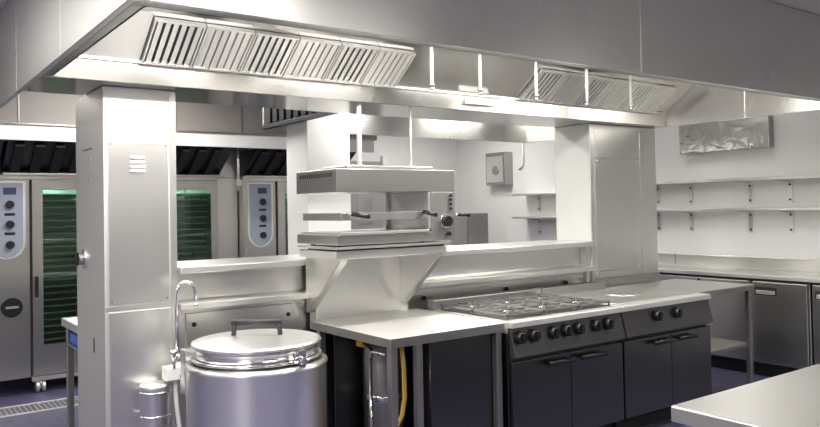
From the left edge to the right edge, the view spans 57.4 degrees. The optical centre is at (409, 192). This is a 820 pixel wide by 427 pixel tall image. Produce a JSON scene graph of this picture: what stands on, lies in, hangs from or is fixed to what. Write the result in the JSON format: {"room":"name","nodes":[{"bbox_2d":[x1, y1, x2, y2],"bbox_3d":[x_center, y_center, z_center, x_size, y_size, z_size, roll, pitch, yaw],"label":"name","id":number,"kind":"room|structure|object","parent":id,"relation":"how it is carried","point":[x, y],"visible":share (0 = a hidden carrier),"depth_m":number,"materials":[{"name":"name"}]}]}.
{"room":"commercial kitchen","nodes":[
{"label":"commercial kitchen","id":0,"kind":"room"},
{"bbox_2d":[286,113,350,254],"bbox_3d":[-0.737,0.300,6.084,0.390,2.782,0.354,0,-1,-36],"label":"wall pillar","id":1,"kind":"structure","parent":0,"point":[319,143],"depth_m":5.97,"materials":[{"name":"white paint"}]},
{"bbox_2d":[0,367,770,426],"bbox_3d":[0.084,1.663,3.070,10.350,0.100,11.950,0,-1,-36],"label":"floor","id":2,"kind":"structure","parent":0,"point":[14,392],"depth_m":6.33,"materials":[{"name":"grey tile"}]},
{"bbox_2d":[0,175,77,391],"bbox_3d":[-3.404,0.809,6.898,1.030,1.897,0.905,0,-1,-36],"label":"oven","id":3,"kind":"object","parent":2,"relation":"on","point":[38,217],"visible":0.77,"depth_m":6.51,"materials":[{"name":"metal"}]},
{"bbox_2d":[0,396,77,417],"bbox_3d":[-3.029,1.728,6.016,4.600,0.007,0.320,0,-1,-36],"label":"drain grate","id":4,"kind":"object","parent":2,"relation":"on","point":[75,397],"visible":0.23,"depth_m":6.02,"materials":[{"name":"metal"}]},
{"bbox_2d":[61,317,77,426],"bbox_3d":[-1.607,1.251,5.046,1.245,0.870,0.610,0,-1,-36],"label":"table","id":5,"kind":"object","parent":2,"relation":"on","point":[70,323],"visible":0.17,"depth_m":4.88,"materials":[{"name":"metal"}]},
{"bbox_2d":[61,317,77,333],"bbox_3d":[-1.614,0.841,5.055,1.245,0.050,0.610,0,-1,-36],"label":"countertop","id":6,"kind":"structure","parent":5,"relation":"on","point":[70,323],"depth_m":4.77,"materials":[{"name":"metal"}]},
{"bbox_2d":[70,332,77,346],"bbox_3d":[-2.017,0.936,4.835,0.275,0.074,0.275,0,-1,-36],"label":"plastic tub","id":7,"kind":"object","parent":5,"relation":"on","point":[73,336],"visible":0.24,"depth_m":4.78,"materials":[{"name":"blue plastic"}]},
{"bbox_2d":[75,86,178,426],"bbox_3d":[-1.625,0.560,4.221,0.430,2.218,0.638,0,-1,-36],"label":"column","id":8,"kind":"structure","parent":2,"relation":"on","point":[126,254],"depth_m":4.00,"materials":[{"name":"metal"}]},
{"bbox_2d":[75,249,86,267],"bbox_3d":[-1.853,0.373,4.209,0.050,0.110,0.110,0,-1,-36],"label":"switch","id":9,"kind":"object","parent":8,"relation":"attached to","point":[80,258],"depth_m":4.19,"materials":[{"name":"silver plastic"}]},
{"bbox_2d":[138,380,170,426],"bbox_3d":[-1.336,1.104,3.926,0.164,0.216,0.168,0,-1,-36],"label":"steel canister","id":10,"kind":"object","parent":8,"relation":"hanging from","point":[154,395],"visible":0.99,"depth_m":3.86,"materials":[{"name":"silver metal"}]},
{"bbox_2d":[162,280,197,426],"bbox_3d":[-1.229,1.004,4.006,0.189,1.068,0.172,0,-1,-36],"label":"water tap","id":11,"kind":"object","parent":8,"relation":"attached to","point":[171,372],"visible":0.91,"depth_m":3.95,"materials":[{"name":"silver metal"}]},
{"bbox_2d":[176,177,218,260],"bbox_3d":[-2.564,0.807,7.512,1.030,1.897,0.905,0,-1,-36],"label":"oven","id":12,"kind":"object","parent":2,"relation":"on","point":[196,197],"visible":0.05,"depth_m":7.60,"materials":[{"name":"metal"}]},
{"bbox_2d":[217,178,237,258],"bbox_3d":[-1.881,0.774,7.678,0.250,1.843,0.015,0,-1,-36],"label":"panel","id":13,"kind":"object","parent":12,"relation":"attached to","point":[227,190],"depth_m":7.69,"materials":[{"name":"metal"}]},
{"bbox_2d":[180,319,327,426],"bbox_3d":[-0.762,1.141,3.766,0.704,1.004,0.710,0,-1,-36],"label":"kettle","id":14,"kind":"object","parent":2,"relation":"on","point":[251,377],"visible":1,"depth_m":3.51,"materials":[{"name":"metal"}]},
{"bbox_2d":[237,177,287,257],"bbox_3d":[-1.515,0.803,8.279,1.030,1.897,0.905,0,-1,-36],"label":"oven","id":15,"kind":"object","parent":2,"relation":"on","point":[262,211],"visible":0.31,"depth_m":7.78,"materials":[{"name":"metal"}]},
{"bbox_2d":[363,343,403,426],"bbox_3d":[-0.161,1.274,4.547,0.248,0.750,0.248,0,-1,-36],"label":"steel canister","id":16,"kind":"object","parent":2,"relation":"on","point":[379,363],"visible":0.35,"depth_m":4.44,"materials":[{"name":"silver metal"}]},
{"bbox_2d":[177,240,596,426],"bbox_3d":[-0.009,1.035,5.280,3.420,1.252,0.530,0,-1,-36],"label":"backsplash","id":17,"kind":"structure","parent":2,"relation":"on","point":[261,287],"depth_m":4.65,"materials":[{"name":"metal"}]},
{"bbox_2d":[298,241,451,312],"bbox_3d":[-0.207,0.520,4.637,0.845,0.410,0.458,0,-1,-36],"label":"shelf","id":18,"kind":"object","parent":17,"relation":"attached to","point":[324,263],"visible":0.97,"depth_m":4.52,"materials":[{"name":"metal"}]},
{"bbox_2d":[298,241,451,249],"bbox_3d":[-0.211,0.322,4.641,0.845,0.014,0.458,0,-1,-36],"label":"tray","id":19,"kind":"object","parent":18,"relation":"on","point":[428,244],"depth_m":4.48,"materials":[{"name":"metal"}]},
{"bbox_2d":[296,165,469,246],"bbox_3d":[-0.130,0.074,4.648,0.950,0.479,0.640,0,-1,-36],"label":"grill","id":20,"kind":"object","parent":18,"relation":"on","point":[419,202],"visible":0.98,"depth_m":4.54,"materials":[{"name":"metal"}]},
{"bbox_2d":[302,228,428,235],"bbox_3d":[-0.274,0.242,4.617,0.635,0.016,0.471,0,-1,-36],"label":"drip tray","id":21,"kind":"object","parent":20,"relation":"on","point":[387,231],"depth_m":4.49,"materials":[{"name":"metal"}]},
{"bbox_2d":[296,168,453,193],"bbox_3d":[-0.211,-0.065,4.690,0.865,0.135,0.485,0,-1,-36],"label":"hood","id":22,"kind":"object","parent":20,"relation":"attached to","point":[327,180],"depth_m":4.48,"materials":[{"name":"metal"}]},
{"bbox_2d":[310,256,504,426],"bbox_3d":[-0.026,1.014,4.494,0.814,1.262,0.874,0,-1,-36],"label":"prep table","id":23,"kind":"object","parent":2,"relation":"on","point":[448,356],"visible":0.89,"depth_m":4.39,"materials":[{"name":"metal"}]},
{"bbox_2d":[356,340,386,426],"bbox_3d":[-0.211,1.212,4.246,0.035,0.762,0.290,0,-1,-36],"label":"gas pipe","id":24,"kind":"object","parent":23,"relation":"hanging from","point":[358,343],"visible":0.79,"depth_m":4.25,"materials":[{"name":"silver metal"}]},
{"bbox_2d":[398,347,406,425],"bbox_3d":[-0.100,1.162,4.139,0.197,0.650,0.040,-2,-2,40],"label":"gas hose","id":25,"kind":"object","parent":23,"relation":"hanging from","point":[402,355],"visible":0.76,"depth_m":4.08,"materials":[{"name":"yellow rubber"}]},
{"bbox_2d":[311,309,503,348],"bbox_3d":[-0.026,0.801,4.493,0.813,0.052,0.857,0,-1,-36],"label":"countertop","id":26,"kind":"structure","parent":23,"relation":"on","point":[411,322],"depth_m":4.43,"materials":[{"name":"metal"}]},
{"bbox_2d":[451,213,487,244],"bbox_3d":[0.771,1.004,9.698,0.355,1.470,0.360,0,-1,-36],"label":"cabinet","id":27,"kind":"object","parent":2,"relation":"on","point":[473,229],"visible":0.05,"depth_m":9.56,"materials":[{"name":"silver metal"}]},
{"bbox_2d":[428,288,625,426],"bbox_3d":[0.785,1.172,4.972,1.014,0.936,0.856,0,-1,-36],"label":"range","id":28,"kind":"object","parent":2,"relation":"on","point":[562,356],"visible":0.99,"depth_m":4.68,"materials":[{"name":"metal"}]},
{"bbox_2d":[428,304,622,333],"bbox_3d":[0.769,0.805,4.992,1.014,0.072,0.804,0,-1,-36],"label":"cooktop","id":29,"kind":"object","parent":28,"relation":"in","point":[544,322],"depth_m":4.68,"materials":[{"name":"metal"}]},
{"bbox_2d":[554,124,659,287],"bbox_3d":[1.736,0.546,6.539,0.873,2.218,0.402,0,-1,-36],"label":"column","id":30,"kind":"structure","parent":2,"relation":"on","point":[605,175],"depth_m":6.34,"materials":[{"name":"silver metal"}]},
{"bbox_2d":[538,281,713,426],"bbox_3d":[1.609,1.169,5.574,1.014,0.936,0.856,0,-1,-36],"label":"range","id":31,"kind":"object","parent":2,"relation":"on","point":[666,347],"visible":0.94,"depth_m":5.28,"materials":[{"name":"metal"}]},
{"bbox_2d":[562,286,710,311],"bbox_3d":[1.593,0.802,5.594,1.014,0.072,0.804,0,-1,-36],"label":"cooktop","id":32,"kind":"object","parent":31,"relation":"in","point":[632,299],"depth_m":5.45,"materials":[{"name":"metal"}]},
{"bbox_2d":[617,279,753,383],"bbox_3d":[2.293,1.203,6.213,0.832,0.870,0.734,0,-1,-36],"label":"side table","id":33,"kind":"object","parent":2,"relation":"on","point":[713,288],"visible":0.3,"depth_m":6.15,"materials":[{"name":"metal"}]},
{"bbox_2d":[617,279,753,294],"bbox_3d":[2.285,0.791,6.222,0.832,0.045,0.732,0,-1,-36],"label":"countertop","id":34,"kind":"structure","parent":33,"relation":"on","point":[697,286],"depth_m":6.19,"materials":[{"name":"metal"}]},
{"bbox_2d":[659,274,757,374],"bbox_3d":[2.962,1.222,7.232,0.528,0.850,0.992,0,-1,-36],"label":"fridge","id":35,"kind":"object","parent":2,"relation":"on","point":[727,310],"visible":0.28,"depth_m":6.87,"materials":[{"name":"metal"}]},
{"bbox_2d":[658,253,819,284],"bbox_3d":[3.179,0.701,6.946,0.568,0.168,3.100,0,-1,-36],"label":"countertop","id":36,"kind":"structure","parent":35,"relation":"on","point":[786,270],"depth_m":7.09,"materials":[{"name":"metal"}]},
{"bbox_2d":[671,364,819,426],"bbox_3d":[2.386,1.129,2.752,2.706,0.870,1.390,0,-1,-36],"label":"island table","id":37,"kind":"object","parent":2,"relation":"on","point":[791,399],"visible":1,"depth_m":2.51,"materials":[{"name":"metal"}]},
{"bbox_2d":[752,280,814,376],"bbox_3d":[3.404,1.201,6.626,0.530,0.850,0.497,0,-1,-36],"label":"fridge","id":38,"kind":"object","parent":2,"relation":"on","point":[782,312],"visible":0.9,"depth_m":6.46,"materials":[{"name":"metal"}]},
{"bbox_2d":[812,285,819,364],"bbox_3d":[3.742,1.185,6.163,0.530,0.850,0.600,0,-1,-36],"label":"fridge","id":39,"kind":"object","parent":2,"relation":"on","point":[815,288],"visible":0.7,"depth_m":6.23,"materials":[{"name":"metal"}]},
{"bbox_2d":[350,136,457,245],"bbox_3d":[-3.438,0.387,7.882,10.150,2.785,0.100,0,-1,-36],"label":"wall","id":40,"kind":"structure","parent":0,"point":[439,154],"depth_m":10.46,"materials":[{"name":"white paint"}]},
{"bbox_2d":[0,122,374,177],"bbox_3d":[-3.112,-0.346,7.052,5.700,0.409,1.465,0,-1,-36],"label":"canopy","id":41,"kind":"object","parent":40,"relation":"hanging from","point":[25,148],"visible":0.49,"depth_m":7.04,"materials":[{"name":"silver metal"}]},
{"bbox_2d":[235,148,241,190],"bbox_3d":[-1.694,-0.281,7.383,0.060,0.534,0.040,0,-1,-36],"label":"conduit","id":42,"kind":"object","parent":41,"relation":"hanging from","point":[238,182],"visible":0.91,"depth_m":7.37,"materials":[{"name":"metal"}]},
{"bbox_2d":[0,91,376,139],"bbox_3d":[-3.946,-0.786,6.598,7.820,0.471,1.436,0,-1,-36],"label":"range hood","id":43,"kind":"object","parent":40,"relation":"attached to","point":[26,107],"depth_m":7.04,"materials":[{"name":"metal"}]},
{"bbox_2d":[350,156,387,229],"bbox_3d":[-0.572,0.637,9.868,0.680,2.260,0.058,0,-1,-36],"label":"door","id":44,"kind":"structure","parent":40,"relation":"in","point":[360,203],"depth_m":9.88,"materials":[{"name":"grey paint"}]},
{"bbox_2d":[0,0,819,15],"bbox_3d":[0.030,-1.220,3.131,10.350,0.100,11.950,0,-1,-36],"label":"ceiling","id":45,"kind":"structure","parent":0,"point":[810,6],"depth_m":4.70,"materials":[{"name":"paint"}]},
{"bbox_2d":[0,0,819,142],"bbox_3d":[0.180,-0.845,5.165,5.049,0.559,3.324,0,-1,-36],"label":"hood","id":46,"kind":"object","parent":45,"relation":"hanging from","point":[726,60],"visible":0.81,"depth_m":4.10,"materials":[{"name":"metal"}]},
{"bbox_2d":[140,16,206,68],"bbox_3d":[-1.220,-0.767,3.862,0.262,0.198,0.253,0,-1,-36],"label":"filter","id":47,"kind":"object","parent":46,"relation":"attached to","point":[170,42],"visible":1,"depth_m":3.85,"materials":[{"name":"metal"}]},
{"bbox_2d":[192,24,254,72],"bbox_3d":[-1.004,-0.768,4.020,0.262,0.198,0.253,0,-1,-36],"label":"filter","id":48,"kind":"object","parent":46,"relation":"attached to","point":[221,48],"visible":1,"depth_m":4.01,"materials":[{"name":"metal"}]},
{"bbox_2d":[238,30,299,76],"bbox_3d":[-0.787,-0.769,4.178,0.262,0.198,0.253,0,-1,-36],"label":"filter","id":49,"kind":"object","parent":46,"relation":"attached to","point":[268,53],"visible":1,"depth_m":4.17,"materials":[{"name":"metal"}]},
{"bbox_2d":[282,36,341,80],"bbox_3d":[-0.571,-0.769,4.337,0.262,0.198,0.253,0,-1,-36],"label":"filter","id":50,"kind":"object","parent":46,"relation":"attached to","point":[312,58],"visible":1,"depth_m":4.33,"materials":[{"name":"metal"}]},
{"bbox_2d":[322,42,379,84],"bbox_3d":[-0.355,-0.770,4.495,0.262,0.198,0.253,0,-1,-36],"label":"filter","id":51,"kind":"object","parent":46,"relation":"attached to","point":[351,63],"visible":1,"depth_m":4.49,"materials":[{"name":"metal"}]},
{"bbox_2d":[356,103,362,164],"bbox_3d":[-0.321,-0.363,4.734,0.060,0.402,0.060,0,-1,-36],"label":"conduit","id":52,"kind":"object","parent":46,"relation":"hanging from","point":[358,105],"visible":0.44,"depth_m":4.72,"materials":[{"name":"white metal"}]},
{"bbox_2d":[360,47,415,87],"bbox_3d":[-0.138,-0.771,4.653,0.262,0.198,0.253,0,-1,-36],"label":"filter","id":53,"kind":"object","parent":46,"relation":"attached to","point":[389,66],"visible":1,"depth_m":4.64,"materials":[{"name":"metal"}]},
{"bbox_2d":[409,107,412,165],"bbox_3d":[0.005,-0.364,4.973,0.060,0.402,0.060,0,-1,-36],"label":"conduit","id":54,"kind":"object","parent":46,"relation":"hanging from","point":[410,108],"visible":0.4,"depth_m":4.97,"materials":[{"name":"metal"}]},
{"bbox_2d":[465,99,496,105],"bbox_3d":[0.500,-0.630,5.253,0.270,0.037,0.042,0,-1,-36],"label":"plate","id":55,"kind":"object","parent":46,"relation":"attached to","point":[467,101],"visible":1,"depth_m":5.24,"materials":[{"name":"white plastic"}]},
{"bbox_2d":[429,47,632,109],"bbox_3d":[1.058,-0.782,5.285,2.450,0.305,0.034,0,-1,-36],"label":"suppression pipework","id":56,"kind":"object","parent":46,"relation":"attached to","point":[431,85],"visible":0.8,"depth_m":5.13,"materials":[{"name":"white metal"}]},
{"bbox_2d":[518,69,567,102],"bbox_3d":[0.968,-0.774,5.461,0.262,0.198,0.253,0,-1,-36],"label":"filter","id":57,"kind":"object","parent":46,"relation":"attached to","point":[548,81],"visible":0.94,"depth_m":5.45,"materials":[{"name":"metal"}]},
{"bbox_2d":[545,72,591,104],"bbox_3d":[1.184,-0.775,5.620,0.262,0.198,0.253,0,-1,-36],"label":"filter","id":58,"kind":"object","parent":46,"relation":"attached to","point":[572,85],"visible":0.94,"depth_m":5.61,"materials":[{"name":"metal"}]},
{"bbox_2d":[569,75,614,106],"bbox_3d":[1.400,-0.776,5.778,0.262,0.198,0.253,0,-1,-36],"label":"filter","id":59,"kind":"object","parent":46,"relation":"attached to","point":[597,86],"visible":0.94,"depth_m":5.77,"materials":[{"name":"metal"}]},
{"bbox_2d":[592,79,636,109],"bbox_3d":[1.617,-0.776,5.936,0.262,0.198,0.253,0,-1,-36],"label":"filter","id":60,"kind":"object","parent":46,"relation":"attached to","point":[619,89],"visible":0.95,"depth_m":5.93,"materials":[{"name":"metal"}]},
{"bbox_2d":[614,81,657,111],"bbox_3d":[1.833,-0.777,6.094,0.262,0.198,0.253,0,-1,-36],"label":"filter","id":61,"kind":"object","parent":46,"relation":"attached to","point":[641,91],"visible":0.94,"depth_m":6.09,"materials":[{"name":"metal"}]},
{"bbox_2d":[635,84,677,112],"bbox_3d":[2.049,-0.778,6.252,0.262,0.198,0.253,0,-1,-36],"label":"filter","id":62,"kind":"object","parent":46,"relation":"attached to","point":[661,94],"visible":1,"depth_m":6.25,"materials":[{"name":"metal"}]},
{"bbox_2d":[456,110,819,259],"bbox_3d":[4.194,0.208,6.125,0.100,2.785,11.750,0,-1,-36],"label":"wall","id":63,"kind":"structure","parent":0,"point":[795,151],"depth_m":7.62,"materials":[{"name":"white paint"}]},
{"bbox_2d":[486,152,512,185],"bbox_3d":[1.182,-0.315,10.019,0.164,0.435,0.380,0,-1,-36],"label":"control box","id":64,"kind":"object","parent":63,"relation":"attached to","point":[499,165],"visible":1,"depth_m":9.91,"materials":[{"name":"metal"}]},
{"bbox_2d":[519,143,523,169],"bbox_3d":[1.444,-0.674,9.770,0.032,0.764,0.101,0,-1,-36],"label":"conduit","id":65,"kind":"object","parent":63,"relation":"attached to","point":[522,143],"visible":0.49,"depth_m":9.74,"materials":[{"name":"metal"}]},
{"bbox_2d":[511,192,555,210],"bbox_3d":[1.710,0.115,9.207,0.267,0.228,1.050,0,-1,-36],"label":"wall shelf","id":66,"kind":"object","parent":63,"relation":"attached to","point":[545,193],"visible":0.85,"depth_m":9.42,"materials":[{"name":"metal"}]},
{"bbox_2d":[512,216,555,233],"bbox_3d":[1.716,0.405,9.201,0.267,0.228,1.050,0,-1,-36],"label":"wall shelf","id":67,"kind":"object","parent":63,"relation":"attached to","point":[538,218],"visible":0.84,"depth_m":9.35,"materials":[{"name":"metal"}]},
{"bbox_2d":[679,116,773,153],"bbox_3d":[3.115,-0.562,7.430,0.098,0.300,0.952,0,-1,-36],"label":"insect killer","id":68,"kind":"object","parent":63,"relation":"attached to","point":[755,132],"visible":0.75,"depth_m":7.35,"materials":[{"name":"metal"}]},
{"bbox_2d":[656,175,819,204],"bbox_3d":[3.479,-0.028,6.787,0.267,0.238,3.650,0,-1,-36],"label":"wall shelf","id":69,"kind":"object","parent":63,"relation":"attached to","point":[789,179],"visible":0.89,"depth_m":7.23,"materials":[{"name":"metal"}]},
{"bbox_2d":[657,207,819,232],"bbox_3d":[3.484,0.252,6.781,0.267,0.238,3.650,0,-1,-36],"label":"wall shelf","id":70,"kind":"object","parent":63,"relation":"attached to","point":[790,210],"visible":0.94,"depth_m":7.22,"materials":[{"name":"metal"}]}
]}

